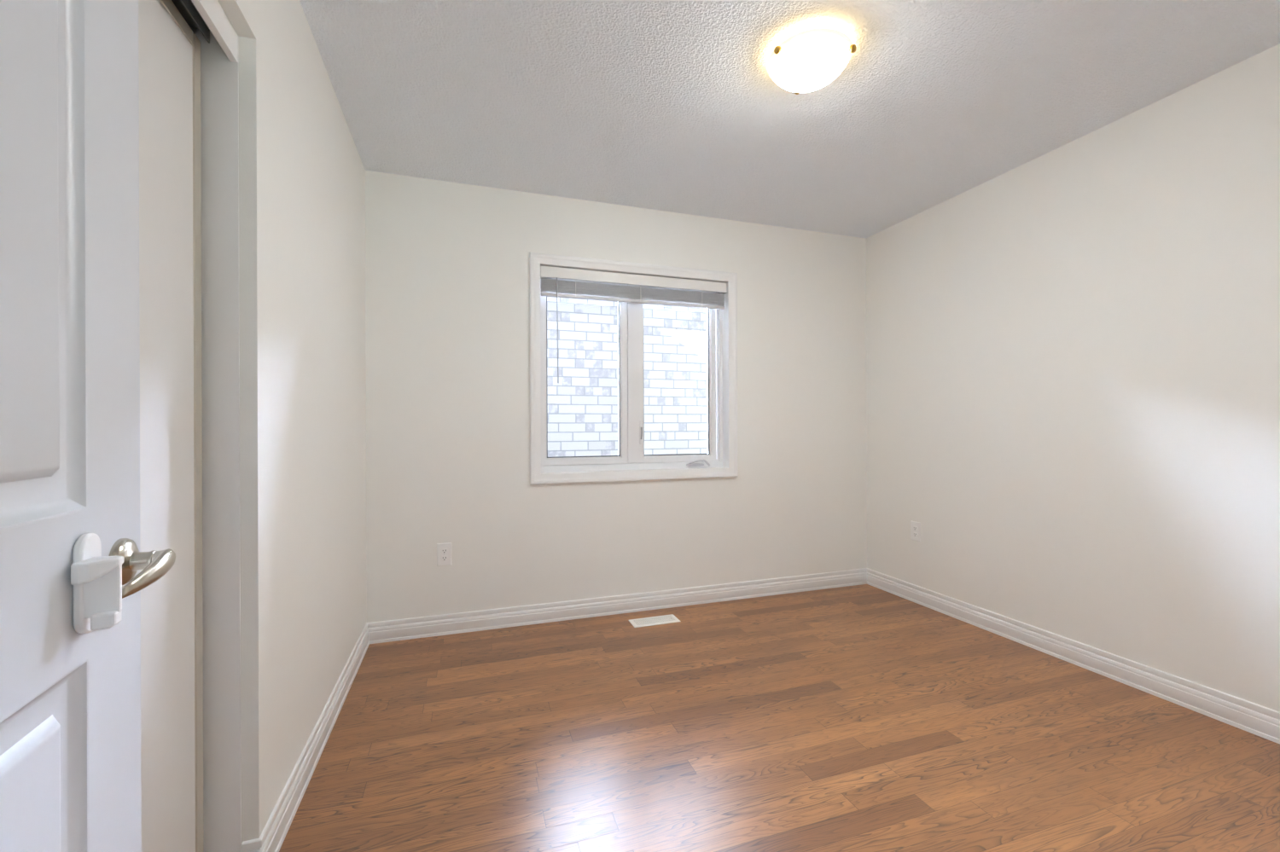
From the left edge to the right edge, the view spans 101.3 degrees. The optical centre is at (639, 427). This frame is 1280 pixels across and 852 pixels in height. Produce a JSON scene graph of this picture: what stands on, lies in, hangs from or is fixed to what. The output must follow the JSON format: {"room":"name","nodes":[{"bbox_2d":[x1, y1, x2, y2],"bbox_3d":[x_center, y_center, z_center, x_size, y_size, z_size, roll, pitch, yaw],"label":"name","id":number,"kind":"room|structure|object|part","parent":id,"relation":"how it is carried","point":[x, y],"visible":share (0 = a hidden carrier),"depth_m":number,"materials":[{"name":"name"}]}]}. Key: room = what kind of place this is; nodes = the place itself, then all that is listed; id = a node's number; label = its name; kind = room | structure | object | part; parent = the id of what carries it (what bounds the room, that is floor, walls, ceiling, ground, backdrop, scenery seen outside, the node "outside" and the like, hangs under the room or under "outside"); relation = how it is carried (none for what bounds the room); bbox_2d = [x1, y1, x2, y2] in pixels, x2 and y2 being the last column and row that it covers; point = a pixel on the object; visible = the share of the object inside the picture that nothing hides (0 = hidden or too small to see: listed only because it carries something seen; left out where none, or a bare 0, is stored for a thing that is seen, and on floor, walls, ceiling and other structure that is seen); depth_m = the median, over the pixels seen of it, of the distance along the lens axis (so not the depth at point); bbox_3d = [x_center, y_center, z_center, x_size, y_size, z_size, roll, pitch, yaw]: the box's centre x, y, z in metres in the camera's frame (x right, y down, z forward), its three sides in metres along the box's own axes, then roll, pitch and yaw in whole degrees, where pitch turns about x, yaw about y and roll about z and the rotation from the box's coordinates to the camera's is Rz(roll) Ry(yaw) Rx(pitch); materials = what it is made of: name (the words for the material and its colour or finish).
{"room":"empty bedroom","nodes":[
{"label":"empty bedroom","id":0,"kind":"room"},
{"bbox_2d":[190,27,196,34],"bbox_3d":[-1.172,-0.004,0.540,0.680,2.640,1.569,0,0,-19],"label":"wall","id":1,"kind":"structure","parent":0,"point":[193,29],"depth_m":1.33,"materials":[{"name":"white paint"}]},
{"bbox_2d":[217,0,366,843],"bbox_3d":[-1.007,-0.005,1.305,0.120,2.640,2.914,0,0,-19],"label":"wall","id":2,"kind":"structure","parent":0,"point":[302,171],"depth_m":1.57,"materials":[{"name":"white paint"}]},
{"bbox_2d":[0,0,175,851],"bbox_3d":[-0.593,0.095,0.409,0.100,2.022,0.760,0,0,-19],"label":"door","id":3,"kind":"structure","parent":2,"relation":"in","point":[70,701],"depth_m":0.62,"materials":[{"name":"white paint"}]},
{"bbox_3d":[-0.585,-0.345,0.414,0.012,0.891,0.493,0,0,-23],"label":"raised panel","id":4,"kind":"part","parent":3,"relation":"part of","materials":[{"name":"white paint"}]},
{"bbox_3d":[-0.582,0.581,0.414,0.012,0.596,0.493,0,0,-23],"label":"raised panel","id":5,"kind":"part","parent":3,"relation":"part of","materials":[{"name":"white paint"}]},
{"bbox_2d":[70,533,124,634],"bbox_3d":[-0.648,0.188,0.631,0.044,0.120,0.057,0,0,-19],"label":"lock","id":6,"kind":"object","parent":3,"relation":"attached to","point":[96,578],"visible":1,"depth_m":0.62,"materials":[{"name":"white plastic"}]},
{"bbox_3d":[-0.665,0.188,0.632,0.009,0.120,0.044,0,0,-23],"label":"plate","id":7,"kind":"part","parent":6,"relation":"part of","materials":[{"name":"white plastic"}]},
{"bbox_3d":[-0.689,0.184,0.719,0.034,0.065,0.065,0,0,-23],"label":"handle","id":8,"kind":"part","parent":3,"relation":"part of","materials":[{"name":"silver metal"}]},
{"bbox_3d":[-0.645,0.190,0.692,0.021,0.040,0.115,0,0,-19],"label":"handle lever","id":9,"kind":"part","parent":3,"relation":"part of","materials":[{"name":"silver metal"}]},
{"bbox_2d":[138,0,203,851],"bbox_3d":[-0.937,0.097,0.903,0.030,2.012,0.708,0,0,-19],"label":"door","id":10,"kind":"structure","parent":2,"relation":"in","point":[169,51],"depth_m":1.12,"materials":[{"name":"beige paint"}]},
{"bbox_3d":[-0.939,-0.893,0.904,0.026,0.032,0.632,0,0,-19],"label":"rail","id":11,"kind":"part","parent":10,"relation":"part of","materials":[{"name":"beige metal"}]},
{"bbox_2d":[171,0,209,43],"bbox_3d":[-0.849,-0.931,0.600,0.156,0.039,1.355,0,0,-19],"label":"door track","id":12,"kind":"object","parent":2,"relation":"attached to","point":[187,8],"depth_m":1.20,"materials":[{"name":"grey metal"}]},
{"bbox_2d":[191,0,238,62],"bbox_3d":[-0.767,-0.917,0.628,0.016,0.068,1.356,0,0,-19],"label":"trim","id":13,"kind":"structure","parent":2,"relation":"attached to","point":[212,12],"depth_m":1.19,"materials":[{"name":"white paint"}]},
{"bbox_2d":[196,28,241,851],"bbox_3d":[-1.011,0.082,1.262,0.083,2.066,0.003,0,0,-19],"label":"trim","id":14,"kind":"structure","parent":2,"relation":"attached to","point":[219,88],"depth_m":1.26,"materials":[{"name":"white paint"}]},
{"bbox_2d":[241,622,369,851],"bbox_3d":[-1.177,1.063,1.987,0.050,0.106,1.511,0,0,-19],"label":"baseboard","id":15,"kind":"structure","parent":2,"relation":"attached to","point":[272,837],"depth_m":1.63,"materials":[{"name":"white paint"}]},
{"bbox_2d":[365,170,866,622],"bbox_3d":[-0.221,-0.008,3.211,4.180,2.640,0.200,0,0,-19],"label":"wall","id":16,"kind":"structure","parent":0,"point":[447,284],"depth_m":3.02,"materials":[{"name":"white paint"}]},
{"bbox_2d":[436,542,451,566],"bbox_3d":[-1.051,0.685,2.822,0.073,0.120,0.009,0,0,-19],"label":"wall outlet","id":17,"kind":"object","parent":16,"relation":"attached to","point":[444,550],"visible":1,"depth_m":2.82,"materials":[{"name":"white plastic"}]},
{"bbox_2d":[441,555,448,560],"bbox_3d":[-1.050,0.705,2.819,0.034,0.026,0.003,0,0,-19],"label":"receptacle","id":18,"kind":"object","parent":17,"relation":"attached to","point":[443,557],"depth_m":2.82,"materials":[{"name":"white plastic"}]},
{"bbox_2d":[441,548,448,553],"bbox_3d":[-1.050,0.666,2.819,0.034,0.026,0.003,0,0,-19],"label":"receptacle","id":19,"kind":"object","parent":17,"relation":"attached to","point":[443,550],"depth_m":2.82,"materials":[{"name":"white plastic"}]},
{"bbox_2d":[366,568,866,644],"bbox_3d":[0.101,1.058,3.204,3.180,0.106,0.016,0,0,-19],"label":"baseboard","id":20,"kind":"structure","parent":16,"relation":"attached to","point":[429,626],"depth_m":3.08,"materials":[{"name":"white paint"}]},
{"bbox_2d":[529,252,738,484],"bbox_3d":[0.002,-0.331,3.170,1.312,1.310,0.020,0,0,-19],"label":"trim","id":21,"kind":"structure","parent":16,"relation":"attached to","point":[536,259],"depth_m":3.11,"materials":[{"name":"white paint"}]},
{"bbox_2d":[540,264,728,474],"bbox_3d":[-0.037,-0.334,3.283,1.252,1.223,0.220,0,0,-19],"label":"window","id":22,"kind":"structure","parent":16,"relation":"in","point":[631,456],"depth_m":3.25,"materials":[{"name":"white paint"}]},
{"bbox_3d":[-0.340,-0.330,3.176,0.535,1.109,0.051,0,0,-19],"label":"fixed sash","id":23,"kind":"part","parent":22,"relation":"part of","materials":[{"name":"clear glass"}]},
{"bbox_2d":[540,265,726,383],"bbox_3d":[-0.012,-0.589,3.203,1.186,0.671,0.060,0,0,-19],"label":"window blind","id":24,"kind":"object","parent":22,"relation":"attached to","point":[558,288],"visible":0.95,"depth_m":3.17,"materials":[{"name":"grey plastic"}]},
{"bbox_3d":[-0.014,-0.765,3.201,1.170,0.018,0.027,0,0,-19],"label":"rail","id":25,"kind":"part","parent":24,"relation":"part of","materials":[{"name":"grey plastic"}]},
{"bbox_3d":[0.005,0.034,3.256,0.018,0.145,0.005,0,0,-19],"label":"lock plate","id":26,"kind":"part","parent":22,"relation":"part of","materials":[{"name":"white plastic"}]},
{"bbox_3d":[0.235,-0.332,3.368,0.535,1.105,0.051,0,0,-19],"label":"casement sash","id":27,"kind":"part","parent":22,"relation":"part of","materials":[{"name":"white plastic"}]},
{"bbox_3d":[0.354,0.244,3.369,0.123,0.020,0.014,0,0,-19],"label":"crank handle","id":28,"kind":"part","parent":22,"relation":"part of","materials":[{"name":"grey plastic"}]},
{"bbox_3d":[0.364,0.225,3.351,0.098,0.028,0.038,0,0,-19],"label":"crank arm","id":29,"kind":"part","parent":22,"relation":"part of","materials":[{"name":"grey plastic"}]},
{"bbox_2d":[279,584,1279,851],"bbox_3d":[0.500,1.210,0.991,4.030,0.200,4.664,0,0,-19],"label":"floor","id":30,"kind":"structure","parent":0,"point":[862,718],"depth_m":1.82,"materials":[{"name":"brown wood"}]},
{"bbox_2d":[628,614,680,628],"bbox_3d":[0.083,1.108,3.002,0.276,0.008,0.118,0,0,-19],"label":"floor vent","id":31,"kind":"object","parent":30,"relation":"in","point":[637,623],"visible":1,"depth_m":3.00,"materials":[{"name":"white metal"}]},
{"bbox_2d":[632,616,675,625],"bbox_3d":[0.083,1.109,3.002,0.238,0.003,0.080,0,0,-19],"label":"grille","id":32,"kind":"object","parent":31,"relation":"attached to","point":[657,620],"depth_m":3.00,"materials":[{"name":"white metal"}]},
{"bbox_2d":[299,0,1279,238],"bbox_3d":[0.514,-1.455,0.999,4.180,0.250,4.864,0,0,-19],"label":"ceiling","id":33,"kind":"structure","parent":0,"point":[673,106],"depth_m":2.07,"materials":[{"name":"white paint"}]},
{"bbox_2d":[766,28,856,94],"bbox_3d":[0.593,-1.273,1.860,0.302,0.115,0.295,0,0,-19],"label":"ceiling light","id":34,"kind":"object","parent":33,"relation":"attached to","point":[808,61],"visible":1,"depth_m":1.79,"materials":[{"name":"white glass"}]},
{"bbox_3d":[0.488,-1.284,1.796,0.063,0.026,0.025,0,0,-19],"label":"retaining knob","id":35,"kind":"part","parent":34,"relation":"part of","materials":[{"name":"gold metal"}]},
{"bbox_3d":[0.704,-1.285,1.790,0.063,0.026,0.025,0,0,21],"label":"retaining knob","id":36,"kind":"part","parent":34,"relation":"part of","materials":[{"name":"gold metal"}]},
{"bbox_2d":[866,43,1279,712],"bbox_3d":[2.438,-0.017,1.536,0.200,2.640,4.664,0,0,-19],"label":"wall","id":37,"kind":"structure","parent":0,"point":[1073,353],"depth_m":2.33,"materials":[{"name":"white paint"}]},
{"bbox_2d":[911,521,920,541],"bbox_3d":[1.736,0.658,3.310,0.009,0.120,0.073,0,0,-19],"label":"wall outlet","id":38,"kind":"object","parent":37,"relation":"attached to","point":[916,526],"visible":1,"depth_m":3.30,"materials":[{"name":"white plastic"}]},
{"bbox_2d":[866,568,1279,744],"bbox_3d":[2.062,1.051,2.332,0.016,0.106,2.914,0,0,-19],"label":"baseboard","id":39,"kind":"structure","parent":37,"relation":"attached to","point":[1251,718],"depth_m":2.32,"materials":[{"name":"white paint"}]},
{"label":"outside","id":40,"kind":"structure","parent":0,"visible":0},
{"bbox_3d":[-0.317,4.213,4.141,26.000,0.200,2.035,0,0,-19],"label":"ground","id":41,"kind":"structure","parent":40,"visible":0},
{"bbox_2d":[546,296,707,457],"bbox_3d":[-0.184,1.370,5.286,15.000,5.485,0.455,0,0,-19],"label":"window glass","id":42,"kind":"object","parent":41,"relation":"on","point":[583,407],"visible":0.02,"depth_m":5.24,"materials":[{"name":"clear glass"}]}
]}

